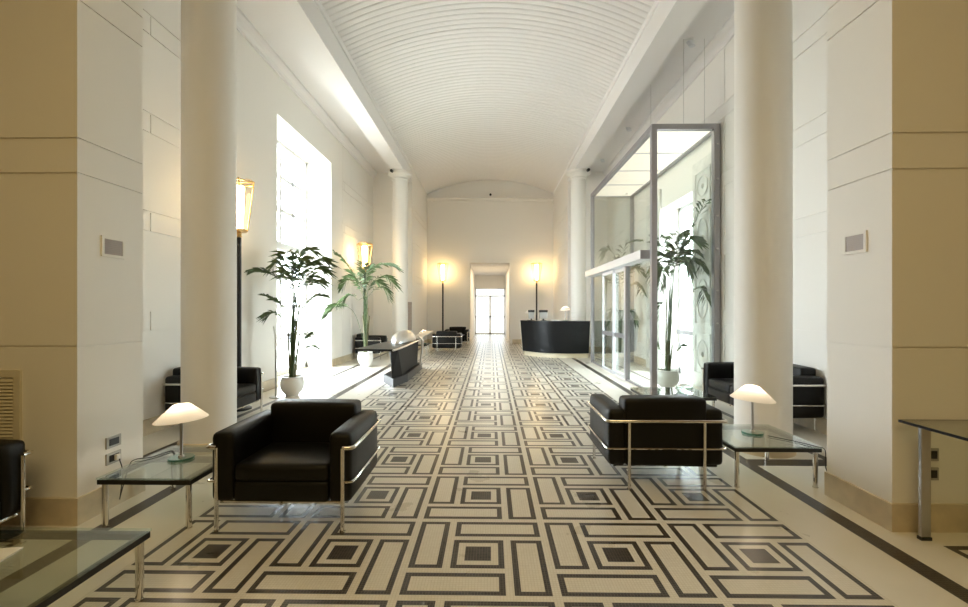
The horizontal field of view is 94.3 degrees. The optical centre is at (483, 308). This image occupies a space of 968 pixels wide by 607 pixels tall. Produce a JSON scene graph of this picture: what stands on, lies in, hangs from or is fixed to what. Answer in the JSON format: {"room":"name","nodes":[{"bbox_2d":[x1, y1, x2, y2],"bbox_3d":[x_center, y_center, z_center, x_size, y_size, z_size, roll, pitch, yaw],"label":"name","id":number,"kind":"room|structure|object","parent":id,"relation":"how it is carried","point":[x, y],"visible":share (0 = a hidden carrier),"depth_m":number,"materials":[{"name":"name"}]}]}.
{"room":"hotel lobby","nodes":[
{"label":"hotel lobby","id":0,"kind":"room"},
{"bbox_2d":[0,0,142,497],"bbox_3d":[-4.587,-1.750,3.327,3.724,6.400,0.570,0,0,1],"label":"wall","id":1,"kind":"structure","parent":0,"point":[71,71],"depth_m":3.02,"materials":[{"name":"white paint"}]},
{"bbox_2d":[0,370,21,439],"bbox_3d":[-3.428,0.807,3.015,0.650,0.786,0.018,0,0,1],"label":"air vent","id":2,"kind":"object","parent":1,"relation":"in","point":[10,403],"visible":0.6,"depth_m":3.01,"materials":[{"name":"beige"}]},
{"bbox_2d":[0,468,144,525],"bbox_3d":[-4.578,1.360,3.318,3.742,0.180,0.588,0,0,1],"label":"baseboard","id":3,"kind":"structure","parent":1,"relation":"attached to","point":[39,511],"depth_m":3.00,"materials":[{"name":"stone"}]},
{"bbox_2d":[101,235,124,258],"bbox_3d":[-2.719,-0.447,3.293,0.012,0.150,0.200,0,0,1],"label":"air vent","id":4,"kind":"object","parent":1,"relation":"in","point":[112,247],"visible":1,"depth_m":3.29,"materials":[{"name":"white paint"}]},
{"bbox_2d":[106,433,120,449],"bbox_3d":[-2.718,0.975,3.297,0.013,0.084,0.130,0,0,1],"label":"wall socket","id":5,"kind":"object","parent":1,"relation":"attached to","point":[115,440],"visible":1,"depth_m":3.29,"materials":[{"name":"grey plastic"}]},
{"bbox_2d":[106,449,120,465],"bbox_3d":[-2.707,1.093,3.297,0.035,0.084,0.130,0,0,1],"label":"wall socket","id":6,"kind":"object","parent":1,"relation":"attached to","point":[112,457],"visible":0.97,"depth_m":3.29,"materials":[{"name":"grey plastic"}]},
{"bbox_2d":[119,451,174,499],"bbox_3d":[-2.515,1.231,3.355,0.331,0.268,0.146,0,0,-40],"label":"lamp cord","id":7,"kind":"object","parent":6,"relation":"attached to","point":[121,489],"visible":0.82,"depth_m":3.29,"materials":[{"name":"black plastic"}]},
{"bbox_2d":[142,0,372,419],"bbox_3d":[-4.164,-1.600,9.386,0.720,6.100,11.760,0,0,1],"label":"wall","id":8,"kind":"structure","parent":0,"point":[339,190],"depth_m":7.50,"materials":[{"name":"white paint"}]},
{"bbox_2d":[143,352,357,436],"bbox_3d":[-3.796,1.360,9.330,0.018,0.180,11.460,0,0,1],"label":"baseboard","id":9,"kind":"structure","parent":8,"relation":"attached to","point":[148,428],"depth_m":7.83,"materials":[{"name":"stone"}]},
{"bbox_2d":[277,140,321,382],"bbox_3d":[-4.249,-1.075,9.702,0.500,5.050,2.810,0,0,1],"label":"window","id":10,"kind":"structure","parent":8,"relation":"in","point":[302,368],"depth_m":10.37,"materials":[{"name":"white"}]},
{"bbox_2d":[237,7,376,178],"bbox_3d":[-3.740,-4.440,9.329,0.130,0.220,11.460,0,0,1],"label":"crown molding","id":11,"kind":"structure","parent":8,"relation":"attached to","point":[245,27],"depth_m":8.82,"materials":[{"name":"white paint"}]},
{"bbox_2d":[237,0,389,172],"bbox_3d":[-3.410,-4.625,9.324,0.990,0.150,11.460,0,0,1],"label":"ceiling","id":12,"kind":"structure","parent":0,"point":[260,13],"depth_m":8.58,"materials":[{"name":"white paint"}]},
{"bbox_2d":[373,170,426,342],"bbox_3d":[-3.082,-1.647,16.900,1.410,6.193,3.700,0,0,1],"label":"wall","id":13,"kind":"structure","parent":0,"point":[382,182],"depth_m":15.06,"materials":[{"name":"white paint"}]},
{"bbox_2d":[408,302,411,329],"bbox_3d":[-2.511,0.250,15.023,0.190,0.940,0.036,0,0,1],"label":"wall panel","id":14,"kind":"object","parent":13,"relation":"attached to","point":[409,303],"visible":0.62,"depth_m":15.01,"materials":[{"name":"beige"}]},
{"bbox_2d":[470,266,474,340],"bbox_3d":[-0.662,-0.300,22.313,0.200,3.500,7.000,0,0,1],"label":"wall","id":15,"kind":"structure","parent":0,"point":[472,276],"depth_m":22.09,"materials":[{"name":"white paint"}]},
{"bbox_2d":[0,334,967,606],"bbox_3d":[0.058,1.550,10.100,14.200,0.200,32.200,0,0,1],"label":"floor","id":16,"kind":"structure","parent":0,"point":[485,487],"depth_m":2.91,"materials":[{"name":"tile"}]},
{"bbox_2d":[0,439,33,544],"bbox_3d":[-3.225,1.085,2.366,0.778,0.730,0.982,0,0,1],"label":"armchair","id":17,"kind":"object","parent":16,"relation":"on","point":[13,453],"visible":1,"depth_m":2.73,"materials":[{"name":"black leather"}]},
{"bbox_2d":[0,439,24,518],"bbox_3d":[-3.220,1.042,2.752,0.728,0.473,0.170,0,0,1],"label":"cushion","id":18,"kind":"object","parent":17,"relation":"on","point":[12,452],"depth_m":2.73,"materials":[{"name":"black leather"}]},
{"bbox_2d":[0,530,149,606],"bbox_3d":[-2.190,1.280,1.914,1.008,0.339,0.728,0,0,1],"label":"glass table","id":19,"kind":"object","parent":16,"relation":"on","point":[137,538],"visible":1,"depth_m":2.23,"materials":[{"name":"black metal"}]},
{"bbox_2d":[0,547,23,561],"bbox_3d":[-2.184,1.105,1.965,0.142,0.009,0.202,0,0,-8],"label":"brochure","id":20,"kind":"object","parent":19,"relation":"on","point":[5,553],"visible":1,"depth_m":2.03,"materials":[{"name":"white paper"}]},
{"bbox_2d":[97,447,212,529],"bbox_3d":[-2.224,1.280,3.290,0.628,0.339,0.708,0,0,1],"label":"glass table","id":21,"kind":"object","parent":16,"relation":"on","point":[111,479],"visible":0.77,"depth_m":2.96,"materials":[{"name":"black metal"}]},
{"bbox_2d":[152,403,208,462],"bbox_3d":[-2.239,0.907,3.320,0.349,0.407,0.349,0,0,1],"label":"table lamp","id":22,"kind":"object","parent":21,"relation":"on","point":[181,413],"visible":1,"depth_m":3.26,"materials":[{"name":"white glass"}]},
{"bbox_2d":[177,0,236,454],"bbox_3d":[-2.883,-1.385,4.715,0.720,5.670,0.720,0,0,1],"label":"column","id":23,"kind":"structure","parent":16,"relation":"on","point":[208,27],"depth_m":4.50,"materials":[{"name":"stone"}]},
{"bbox_2d":[268,0,412,182],"bbox_3d":[-2.698,-4.610,9.313,0.435,0.780,11.460,0,0,1],"label":"beam","id":24,"kind":"structure","parent":23,"relation":"on","point":[309,23],"depth_m":8.14,"materials":[{"name":"white paint"}]},
{"bbox_2d":[161,367,263,426],"bbox_3d":[-3.460,1.085,5.815,0.778,0.730,0.982,0,0,1],"label":"armchair","id":25,"kind":"object","parent":16,"relation":"on","point":[249,379],"visible":0.33,"depth_m":5.87,"materials":[{"name":"black leather"}]},
{"bbox_2d":[165,375,180,410],"bbox_3d":[-3.466,1.042,5.428,0.728,0.473,0.170,0,0,1],"label":"cushion","id":26,"kind":"object","parent":25,"relation":"on","point":[172,383],"depth_m":5.35,"materials":[{"name":"black leather"}]},
{"bbox_2d":[173,367,180,374],"bbox_3d":[-3.719,0.999,5.819,0.210,0.558,0.683,0,0,1],"label":"cushion","id":27,"kind":"object","parent":25,"relation":"on","point":[176,371],"depth_m":5.49,"materials":[{"name":"black leather"}]},
{"bbox_2d":[237,392,255,408],"bbox_3d":[-3.362,1.201,5.813,0.513,0.134,0.621,0,0,1],"label":"seat cushion","id":28,"kind":"object","parent":25,"relation":"on","point":[243,400],"depth_m":5.87,"materials":[{"name":"black leather"}]},
{"bbox_2d":[237,383,255,397],"bbox_3d":[-3.362,1.079,5.813,0.541,0.146,0.649,0,0,1],"label":"seat cushion","id":29,"kind":"object","parent":25,"relation":"on","point":[244,390],"depth_m":5.91,"materials":[{"name":"black leather"}]},
{"bbox_2d":[237,367,260,400],"bbox_3d":[-3.454,1.042,6.201,0.728,0.473,0.170,0,0,1],"label":"cushion","id":30,"kind":"object","parent":25,"relation":"on","point":[245,375],"depth_m":6.12,"materials":[{"name":"black leather"}]},
{"bbox_2d":[237,177,254,411],"bbox_3d":[-3.525,-0.225,6.456,0.459,3.350,0.403,0,0,1],"label":"floor lamp","id":31,"kind":"object","parent":16,"relation":"on","point":[240,188],"visible":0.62,"depth_m":6.43,"materials":[{"name":"black metal"}]},
{"bbox_2d":[269,326,281,398],"bbox_3d":[-3.396,0.869,7.324,0.200,1.163,0.200,0,0,1],"label":"post","id":32,"kind":"object","parent":16,"relation":"on","point":[274,328],"visible":1,"depth_m":7.31,"materials":[{"name":"silver metal"}]},
{"bbox_2d":[244,246,340,395],"bbox_3d":[-3.045,0.187,7.391,1.500,2.526,1.465,0,0,1],"label":"potted palm","id":33,"kind":"object","parent":16,"relation":"on","point":[292,384],"visible":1,"depth_m":7.41,"materials":[{"name":"green plant"}]},
{"bbox_2d":[280,375,303,395],"bbox_3d":[-3.203,1.290,7.501,0.380,0.320,0.380,0,0,1],"label":"pot","id":34,"kind":"object","parent":33,"relation":"on","point":[290,385],"depth_m":7.37,"materials":[{"name":"white ceramic"}]},
{"bbox_2d":[206,399,380,533],"bbox_3d":[-1.324,1.085,3.286,0.982,0.730,0.778,0,0,1],"label":"armchair","id":35,"kind":"object","parent":16,"relation":"on","point":[296,451],"visible":1,"depth_m":2.98,"materials":[{"name":"black leather"}]},
{"bbox_2d":[213,410,272,499],"bbox_3d":[-1.710,1.042,3.292,0.170,0.473,0.728,0,0,1],"label":"cushion","id":36,"kind":"object","parent":35,"relation":"on","point":[235,443],"depth_m":2.96,"materials":[{"name":"black leather"}]},
{"bbox_2d":[234,480,329,501],"bbox_3d":[-1.325,1.201,3.188,0.621,0.134,0.513,0,0,1],"label":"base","id":37,"kind":"object","parent":35,"relation":"on","point":[244,490],"depth_m":2.93,"materials":[{"name":"black leather"}]},
{"bbox_2d":[235,442,329,481],"bbox_3d":[-1.325,1.079,3.188,0.649,0.146,0.541,0,0,1],"label":"seat cushion","id":38,"kind":"object","parent":35,"relation":"on","point":[267,461],"depth_m":2.96,"materials":[{"name":"black leather"}]},
{"bbox_2d":[271,399,360,441],"bbox_3d":[-1.320,0.999,3.545,0.683,0.558,0.210,0,0,1],"label":"cushion","id":39,"kind":"object","parent":35,"relation":"on","point":[292,420],"depth_m":3.45,"materials":[{"name":"black leather"}]},
{"bbox_2d":[329,410,376,500],"bbox_3d":[-0.938,1.042,3.280,0.170,0.473,0.728,0,0,1],"label":"cushion","id":40,"kind":"object","parent":35,"relation":"on","point":[353,445],"depth_m":2.99,"materials":[{"name":"black leather"}]},
{"bbox_2d":[320,250,403,366],"bbox_3d":[-2.833,0.006,10.880,1.814,2.889,1.866,0,0,1],"label":"potted palm","id":41,"kind":"object","parent":16,"relation":"on","point":[365,358],"visible":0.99,"depth_m":11.09,"materials":[{"name":"green plant"}]},
{"bbox_2d":[358,351,372,366],"bbox_3d":[-2.956,1.265,11.197,0.380,0.370,0.380,0,0,1],"label":"pot","id":42,"kind":"object","parent":41,"relation":"on","point":[365,358],"depth_m":11.06,"materials":[{"name":"white ceramic"}]},
{"bbox_2d":[357,241,372,346],"bbox_3d":[-3.363,-0.225,12.654,0.459,3.350,0.403,0,0,1],"label":"floor lamp","id":43,"kind":"object","parent":16,"relation":"on","point":[364,247],"visible":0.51,"depth_m":12.62,"materials":[{"name":"black metal"}]},
{"bbox_2d":[354,333,387,359],"bbox_3d":[-3.295,1.085,13.153,0.778,0.730,0.982,0,0,1],"label":"armchair","id":44,"kind":"object","parent":16,"relation":"on","point":[372,339],"visible":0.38,"depth_m":12.70,"materials":[{"name":"black leather"}]},
{"bbox_2d":[355,337,380,352],"bbox_3d":[-3.301,1.042,12.767,0.728,0.473,0.170,0,0,1],"label":"cushion","id":45,"kind":"object","parent":44,"relation":"on","point":[358,340],"depth_m":12.69,"materials":[{"name":"black leather"}]},
{"bbox_2d":[369,335,386,342],"bbox_3d":[-3.289,1.042,13.539,0.728,0.473,0.170,0,0,1],"label":"cushion","id":46,"kind":"object","parent":44,"relation":"on","point":[383,337],"depth_m":13.46,"materials":[{"name":"black leather"}]},
{"bbox_2d":[355,330,433,386],"bbox_3d":[-1.698,0.957,9.722,0.733,0.986,3.921,0,0,6],"label":"console","id":47,"kind":"object","parent":16,"relation":"on","point":[402,348],"visible":1,"depth_m":8.92,"materials":[{"name":"grey metal"}]},
{"bbox_2d":[391,330,415,343],"bbox_3d":[-1.738,0.587,9.758,0.470,0.246,1.600,0,0,1],"label":"hood","id":48,"kind":"object","parent":47,"relation":"attached to","point":[403,336],"depth_m":9.29,"materials":[{"name":"silver metal"}]},
{"bbox_2d":[388,169,411,336],"bbox_3d":[-2.603,-1.385,13.942,0.720,5.670,0.720,0,0,1],"label":"column","id":49,"kind":"structure","parent":16,"relation":"on","point":[400,177],"depth_m":13.74,"materials":[{"name":"stone"}]},
{"bbox_2d":[418,343,429,354],"bbox_3d":[-2.098,1.280,14.234,0.668,0.339,0.668,0,0,1],"label":"glass table","id":50,"kind":"object","parent":16,"relation":"on","point":[419,344],"visible":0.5,"depth_m":14.01,"materials":[{"name":"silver metal"}]},
{"bbox_2d":[437,262,447,330],"bbox_3d":[-1.667,-0.225,18.178,0.459,3.350,0.403,0,0,1],"label":"floor lamp","id":51,"kind":"object","parent":16,"relation":"on","point":[443,269],"visible":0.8,"depth_m":18.14,"materials":[{"name":"black metal"}]},
{"bbox_2d":[431,331,462,353],"bbox_3d":[-1.200,1.085,14.771,0.982,0.730,0.778,0,0,1],"label":"armchair","id":52,"kind":"object","parent":16,"relation":"on","point":[440,339],"visible":1,"depth_m":14.41,"materials":[{"name":"black leather"}]},
{"bbox_2d":[432,333,435,347],"bbox_3d":[-1.586,1.042,14.777,0.170,0.473,0.728,0,0,1],"label":"cushion","id":53,"kind":"object","parent":52,"relation":"on","point":[433,335],"depth_m":14.42,"materials":[{"name":"black leather"}]},
{"bbox_2d":[436,331,456,347],"bbox_3d":[-1.204,0.999,14.511,0.683,0.558,0.210,0,0,1],"label":"cushion","id":54,"kind":"object","parent":52,"relation":"on","point":[444,339],"depth_m":14.41,"materials":[{"name":"black leather"}]},
{"bbox_2d":[457,333,461,347],"bbox_3d":[-0.813,1.042,14.764,0.170,0.473,0.728,0,0,1],"label":"cushion","id":55,"kind":"object","parent":52,"relation":"on","point":[459,335],"depth_m":14.41,"materials":[{"name":"black leather"}]},
{"bbox_2d":[445,327,469,345],"bbox_3d":[-1.046,1.085,17.618,0.982,0.730,0.778,0,0,1],"label":"armchair","id":56,"kind":"object","parent":16,"relation":"on","point":[465,332],"visible":0.51,"depth_m":17.77,"materials":[{"name":"black leather"}]},
{"bbox_2d":[449,327,465,333],"bbox_3d":[-1.041,0.999,17.877,0.683,0.558,0.210,0,0,1],"label":"cushion","id":57,"kind":"object","parent":56,"relation":"on","point":[459,329],"depth_m":17.78,"materials":[{"name":"black leather"}]},
{"bbox_2d":[465,329,469,340],"bbox_3d":[-0.659,1.042,17.612,0.170,0.473,0.728,0,0,1],"label":"cushion","id":58,"kind":"object","parent":56,"relation":"on","point":[467,332],"depth_m":17.26,"materials":[{"name":"black leather"}]},
{"bbox_2d":[531,262,541,319],"bbox_3d":[2.123,-0.225,18.119,0.459,3.350,0.403,0,0,1],"label":"floor lamp","id":59,"kind":"object","parent":16,"relation":"on","point":[536,267],"visible":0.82,"depth_m":18.09,"materials":[{"name":"black metal"}]},
{"bbox_2d":[520,320,589,357],"bbox_3d":[2.086,0.907,13.460,2.172,1.085,0.798,0,0,25],"label":"reception desk","id":60,"kind":"object","parent":16,"relation":"on","point":[550,339],"visible":0.95,"depth_m":13.11,"materials":[{"name":"black paint"}]},
{"bbox_2d":[528,310,534,320],"bbox_3d":[1.432,0.205,13.599,0.190,0.320,0.120,0,0,-16],"label":"monitor","id":61,"kind":"object","parent":60,"relation":"on","point":[530,312],"visible":1,"depth_m":13.58,"materials":[{"name":"grey plastic"}]},
{"bbox_2d":[539,310,547,320],"bbox_3d":[1.769,0.205,13.404,0.260,0.320,0.120,0,0,-6],"label":"monitor","id":62,"kind":"object","parent":60,"relation":"on","point":[542,313],"visible":1,"depth_m":13.38,"materials":[{"name":"grey plastic"}]},
{"bbox_2d":[560,306,570,320],"bbox_3d":[2.385,0.151,13.164,0.356,0.428,0.356,0,0,1],"label":"table lamp","id":63,"kind":"object","parent":60,"relation":"on","point":[565,308],"visible":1,"depth_m":13.08,"materials":[{"name":"white glass"}]},
{"bbox_2d":[567,168,589,320],"bbox_3d":[2.916,-1.385,13.856,0.720,5.670,0.720,0,0,1],"label":"column","id":64,"kind":"structure","parent":16,"relation":"on","point":[578,176],"depth_m":13.65,"materials":[{"name":"stone"}]},
{"bbox_2d":[599,238,647,365],"bbox_3d":[3.468,-0.173,11.377,0.940,3.245,1.288,0,0,1],"label":"potted palm","id":65,"kind":"object","parent":16,"relation":"on","point":[619,354],"visible":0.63,"depth_m":11.39,"materials":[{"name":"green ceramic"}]},
{"bbox_2d":[616,351,623,365],"bbox_3d":[3.480,1.280,11.497,0.400,0.340,0.400,0,0,1],"label":"pot","id":66,"kind":"object","parent":65,"relation":"on","point":[619,354],"depth_m":11.33,"materials":[{"name":"white ceramic"}]},
{"bbox_2d":[585,39,719,386],"bbox_3d":[3.354,-1.550,9.861,1.280,6.000,4.715,0,0,1],"label":"glass vestibule","id":67,"kind":"object","parent":16,"relation":"on","point":[660,147],"visible":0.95,"depth_m":8.39,"materials":[{"name":"grey metal"}]},
{"bbox_2d":[587,394,726,490],"bbox_3d":[1.472,1.085,3.967,0.982,0.730,0.778,0,0,1],"label":"armchair","id":68,"kind":"object","parent":16,"relation":"on","point":[675,429],"visible":1,"depth_m":3.61,"materials":[{"name":"black leather"}]},
{"bbox_2d":[590,394,625,463],"bbox_3d":[1.086,1.042,3.974,0.170,0.473,0.728,0,0,1],"label":"cushion","id":69,"kind":"object","parent":68,"relation":"on","point":[607,418],"depth_m":3.65,"materials":[{"name":"black leather"}]},
{"bbox_2d":[619,395,705,464],"bbox_3d":[1.468,0.999,3.709,0.683,0.558,0.210,0,0,1],"label":"cushion","id":70,"kind":"object","parent":68,"relation":"on","point":[656,429],"depth_m":3.61,"materials":[{"name":"black leather"}]},
{"bbox_2d":[673,394,721,464],"bbox_3d":[1.859,1.042,3.962,0.170,0.473,0.728,0,0,1],"label":"cushion","id":71,"kind":"object","parent":68,"relation":"on","point":[711,417],"depth_m":3.60,"materials":[{"name":"black leather"}]},
{"bbox_2d":[631,387,716,406],"bbox_3d":[2.494,1.280,5.982,0.868,0.339,0.708,0,0,1],"label":"glass table","id":72,"kind":"object","parent":16,"relation":"on","point":[638,390],"visible":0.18,"depth_m":6.01,"materials":[{"name":"clear glass"}]},
{"bbox_2d":[675,383,693,390],"bbox_3d":[2.719,1.058,6.078,0.237,0.103,0.230,0,0,1],"label":"flower bowl","id":73,"kind":"object","parent":72,"relation":"on","point":[682,384],"visible":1,"depth_m":6.06,"materials":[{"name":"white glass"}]},
{"bbox_2d":[645,198,710,386],"bbox_3d":[3.418,-0.214,8.217,0.940,3.329,1.099,0,0,1],"label":"potted palm","id":74,"kind":"object","parent":16,"relation":"on","point":[666,376],"visible":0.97,"depth_m":8.05,"materials":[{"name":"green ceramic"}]},
{"bbox_2d":[657,368,679,386],"bbox_3d":[3.327,1.280,8.149,0.420,0.340,0.420,0,0,1],"label":"pot","id":75,"kind":"object","parent":74,"relation":"on","point":[666,377],"depth_m":8.00,"materials":[{"name":"white ceramic"}]},
{"bbox_2d":[731,0,796,458],"bbox_3d":[2.869,-1.385,4.626,0.720,5.670,0.720,0,0,1],"label":"column","id":76,"kind":"structure","parent":16,"relation":"on","point":[763,29],"depth_m":4.41,"materials":[{"name":"stone"}]},
{"bbox_2d":[566,0,705,181],"bbox_3d":[2.877,-4.610,9.226,0.435,0.780,11.460,0,0,1],"label":"beam","id":77,"kind":"structure","parent":76,"relation":"on","point":[666,21],"depth_m":8.10,"materials":[{"name":"white paint"}]},
{"bbox_2d":[701,362,826,430],"bbox_3d":[3.570,1.070,5.885,0.778,0.759,1.527,0,0,1],"label":"sofa","id":78,"kind":"object","parent":16,"relation":"on","point":[717,377],"visible":0.4,"depth_m":5.27,"materials":[{"name":"black leather"}]},
{"bbox_2d":[708,387,729,403],"bbox_3d":[3.477,1.191,6.178,0.513,0.139,0.582,0,0,1],"label":"seat cushion","id":79,"kind":"object","parent":78,"relation":"on","point":[722,395],"depth_m":6.11,"materials":[{"name":"black leather"}]},
{"bbox_2d":[704,362,733,392],"bbox_3d":[3.580,1.025,6.544,0.728,0.492,0.170,0,0,1],"label":"cushion","id":80,"kind":"object","parent":78,"relation":"on","point":[711,369],"depth_m":6.47,"materials":[{"name":"black leather"}]},
{"bbox_2d":[708,378,733,393],"bbox_3d":[3.477,1.064,6.178,0.541,0.152,0.610,0,0,1],"label":"seat cushion","id":81,"kind":"object","parent":78,"relation":"on","point":[716,385],"depth_m":6.17,"materials":[{"name":"black leather"}]},
{"bbox_2d":[730,396,733,405],"bbox_3d":[3.468,1.191,5.595,0.513,0.139,0.582,0,0,1],"label":"seat cushion","id":82,"kind":"object","parent":78,"relation":"on","point":[731,398],"depth_m":5.83,"materials":[{"name":"black leather"}]},
{"bbox_2d":[730,385,733,393],"bbox_3d":[3.468,1.064,5.595,0.541,0.152,0.610,0,0,1],"label":"seat cushion","id":83,"kind":"object","parent":78,"relation":"on","point":[731,386],"depth_m":5.83,"materials":[{"name":"black leather"}]},
{"bbox_2d":[793,364,815,375],"bbox_3d":[3.824,0.981,5.578,0.210,0.580,0.622,0,0,1],"label":"cushion","id":84,"kind":"object","parent":78,"relation":"on","point":[801,370],"depth_m":5.29,"materials":[{"name":"black leather"}]},
{"bbox_2d":[793,375,823,417],"bbox_3d":[3.560,1.025,5.226,0.728,0.492,0.170,0,0,1],"label":"cushion","id":85,"kind":"object","parent":78,"relation":"on","point":[808,390],"depth_m":5.14,"materials":[{"name":"black leather"}]},
{"bbox_2d":[722,424,821,488],"bbox_3d":[2.372,1.280,3.958,0.698,0.339,0.708,0,0,1],"label":"glass table","id":86,"kind":"object","parent":16,"relation":"on","point":[769,430],"visible":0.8,"depth_m":3.65,"materials":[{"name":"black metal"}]},
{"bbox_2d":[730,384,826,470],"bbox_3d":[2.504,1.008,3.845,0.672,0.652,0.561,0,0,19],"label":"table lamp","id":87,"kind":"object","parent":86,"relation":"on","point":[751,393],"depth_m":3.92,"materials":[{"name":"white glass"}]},
{"bbox_2d":[898,420,967,540],"bbox_3d":[3.258,1.081,2.429,1.210,0.737,0.890,0,0,1],"label":"console table","id":88,"kind":"object","parent":16,"relation":"on","point":[958,429],"visible":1,"depth_m":2.81,"materials":[{"name":"clear glass"}]},
{"bbox_2d":[320,0,654,193],"bbox_3d":[0.117,-5.022,10.999,5.239,0.645,15.120,0,0,1],"label":"ceiling","id":89,"kind":"structure","parent":0,"point":[468,90],"depth_m":9.71,"materials":[{"name":"white paint"}]},
{"bbox_2d":[470,264,508,275],"bbox_3d":[0.298,-1.960,22.298,2.120,0.180,7.000,0,0,1],"label":"ceiling","id":90,"kind":"structure","parent":0,"point":[478,269],"depth_m":21.53,"materials":[{"name":"white paint"}]},
{"bbox_2d":[475,276,504,287],"bbox_3d":[0.349,-1.520,25.623,1.720,0.700,0.250,0,0,1],"label":"wall","id":91,"kind":"structure","parent":0,"point":[480,281],"depth_m":25.50,"materials":[{"name":"white paint"}]},
{"bbox_2d":[475,288,504,333],"bbox_3d":[0.348,0.140,25.538,1.720,2.620,0.080,0,0,1],"label":"door","id":92,"kind":"structure","parent":91,"relation":"in","point":[489,302],"depth_m":25.53,"materials":[{"name":"white"}]},
{"bbox_2d":[427,180,553,338],"bbox_3d":[0.251,-2.150,18.642,5.600,7.200,0.312,0,0,1],"label":"wall","id":93,"kind":"structure","parent":0,"point":[521,233],"depth_m":18.49,"materials":[{"name":"white paint"}]},
{"bbox_2d":[427,339,521,343],"bbox_3d":[0.248,1.360,18.483,5.200,0.180,0.030,0,0,1],"label":"baseboard","id":94,"kind":"structure","parent":93,"relation":"attached to","point":[514,341],"depth_m":18.45,"materials":[{"name":"stone"}]},
{"bbox_2d":[467,261,511,343],"bbox_3d":[0.239,-0.260,18.534,1.860,3.420,0.130,0,0,1],"label":"trim","id":95,"kind":"structure","parent":93,"relation":"attached to","point":[468,262],"depth_m":18.46,"materials":[{"name":"white paint"}]},
{"bbox_2d":[426,196,553,201],"bbox_3d":[0.247,-4.485,18.418,5.200,0.190,0.160,0,0,1],"label":"trim","id":96,"kind":"structure","parent":93,"relation":"attached to","point":[456,198],"depth_m":18.38,"materials":[{"name":"white paint"}]},
{"bbox_2d":[505,268,508,339],"bbox_3d":[1.258,-0.300,22.283,0.200,3.500,7.000,0,0,1],"label":"wall","id":97,"kind":"structure","parent":0,"point":[507,273],"depth_m":22.04,"materials":[{"name":"white paint"}]},
{"bbox_2d":[553,170,606,346],"bbox_3d":[3.522,-1.647,16.797,1.400,6.193,3.700,0,0,1],"label":"wall","id":98,"kind":"structure","parent":0,"point":[562,193],"depth_m":14.96,"materials":[{"name":"white paint"}]},
{"bbox_2d":[590,0,733,171],"bbox_3d":[3.599,-4.625,9.215,1.010,0.150,11.460,0,0,1],"label":"ceiling","id":99,"kind":"structure","parent":0,"point":[713,14],"depth_m":8.58,"materials":[{"name":"white paint"}]},
{"bbox_2d":[684,38,694,47],"bbox_3d":[3.493,-4.500,7.617,0.178,0.100,0.150,0,0,1],"label":"ceiling spotlight","id":100,"kind":"object","parent":99,"relation":"attached to","point":[689,41],"visible":1,"depth_m":7.58,"materials":[{"name":"white ceramic"}]},
{"bbox_2d":[607,0,827,418],"bbox_3d":[4.255,-1.600,9.255,0.500,6.100,11.760,0,0,1],"label":"wall","id":101,"kind":"structure","parent":0,"point":[810,41],"depth_m":7.15,"materials":[{"name":"white paint"}]},
{"bbox_2d":[646,189,661,368],"bbox_3d":[3.973,-0.630,10.579,0.095,4.140,0.880,0,0,1],"label":"door leaf","id":102,"kind":"structure","parent":101,"relation":"in","point":[659,192],"depth_m":10.26,"materials":[{"name":"clear glass"}]},
{"bbox_2d":[603,13,733,175],"bbox_3d":[3.939,-4.440,9.210,0.130,0.220,11.460,0,0,1],"label":"crown molding","id":103,"kind":"structure","parent":101,"relation":"attached to","point":[725,34],"depth_m":8.76,"materials":[{"name":"white paint"}]},
{"bbox_2d":[677,202,692,376],"bbox_3d":[4.396,-0.400,9.338,0.120,3.700,1.590,0,0,1],"label":"door","id":104,"kind":"structure","parent":101,"relation":"in","point":[680,331],"depth_m":10.06,"materials":[{"name":"silver metal"}]},
{"bbox_2d":[693,153,710,387],"bbox_3d":[3.934,-0.630,8.065,0.095,4.140,0.830,0,0,1],"label":"door leaf","id":105,"kind":"structure","parent":101,"relation":"in","point":[702,168],"depth_m":8.08,"materials":[{"name":"clear glass"}]},
{"bbox_2d":[589,347,826,434],"bbox_3d":[3.422,1.360,10.968,1.418,0.180,14.960,0,0,1],"label":"baseboard","id":106,"kind":"structure","parent":101,"relation":"attached to","point":[820,423],"depth_m":5.47,"materials":[{"name":"stone"}]},
{"bbox_2d":[827,0,967,503],"bbox_3d":[4.608,-1.750,3.183,3.884,6.400,0.570,0,0,1],"label":"wall","id":107,"kind":"structure","parent":0,"point":[897,70],"depth_m":2.93,"materials":[{"name":"white paint"}]},
{"bbox_2d":[843,230,866,254],"bbox_3d":[2.660,-0.470,3.221,0.012,0.150,0.200,0,0,1],"label":"air vent","id":108,"kind":"object","parent":107,"relation":"in","point":[856,242],"visible":1,"depth_m":3.21,"materials":[{"name":"white paint"}]},
{"bbox_2d":[824,471,967,532],"bbox_3d":[4.599,1.360,3.175,3.902,0.180,0.588,0,0,1],"label":"baseboard","id":109,"kind":"structure","parent":107,"relation":"attached to","point":[894,517],"depth_m":2.91,"materials":[{"name":"stone"}]},
{"bbox_2d":[931,448,938,460],"bbox_3d":[2.921,0.950,2.918,0.070,0.084,0.013,0,0,1],"label":"wall socket","id":110,"kind":"object","parent":107,"relation":"attached to","point":[934,451],"visible":0.6,"depth_m":2.92,"materials":[{"name":"grey plastic"}]},
{"bbox_2d":[931,467,938,479],"bbox_3d":[2.921,1.075,2.918,0.070,0.084,0.013,0,0,1],"label":"wall socket","id":111,"kind":"object","parent":107,"relation":"attached to","point":[934,470],"visible":0.6,"depth_m":2.92,"materials":[{"name":"grey plastic"}]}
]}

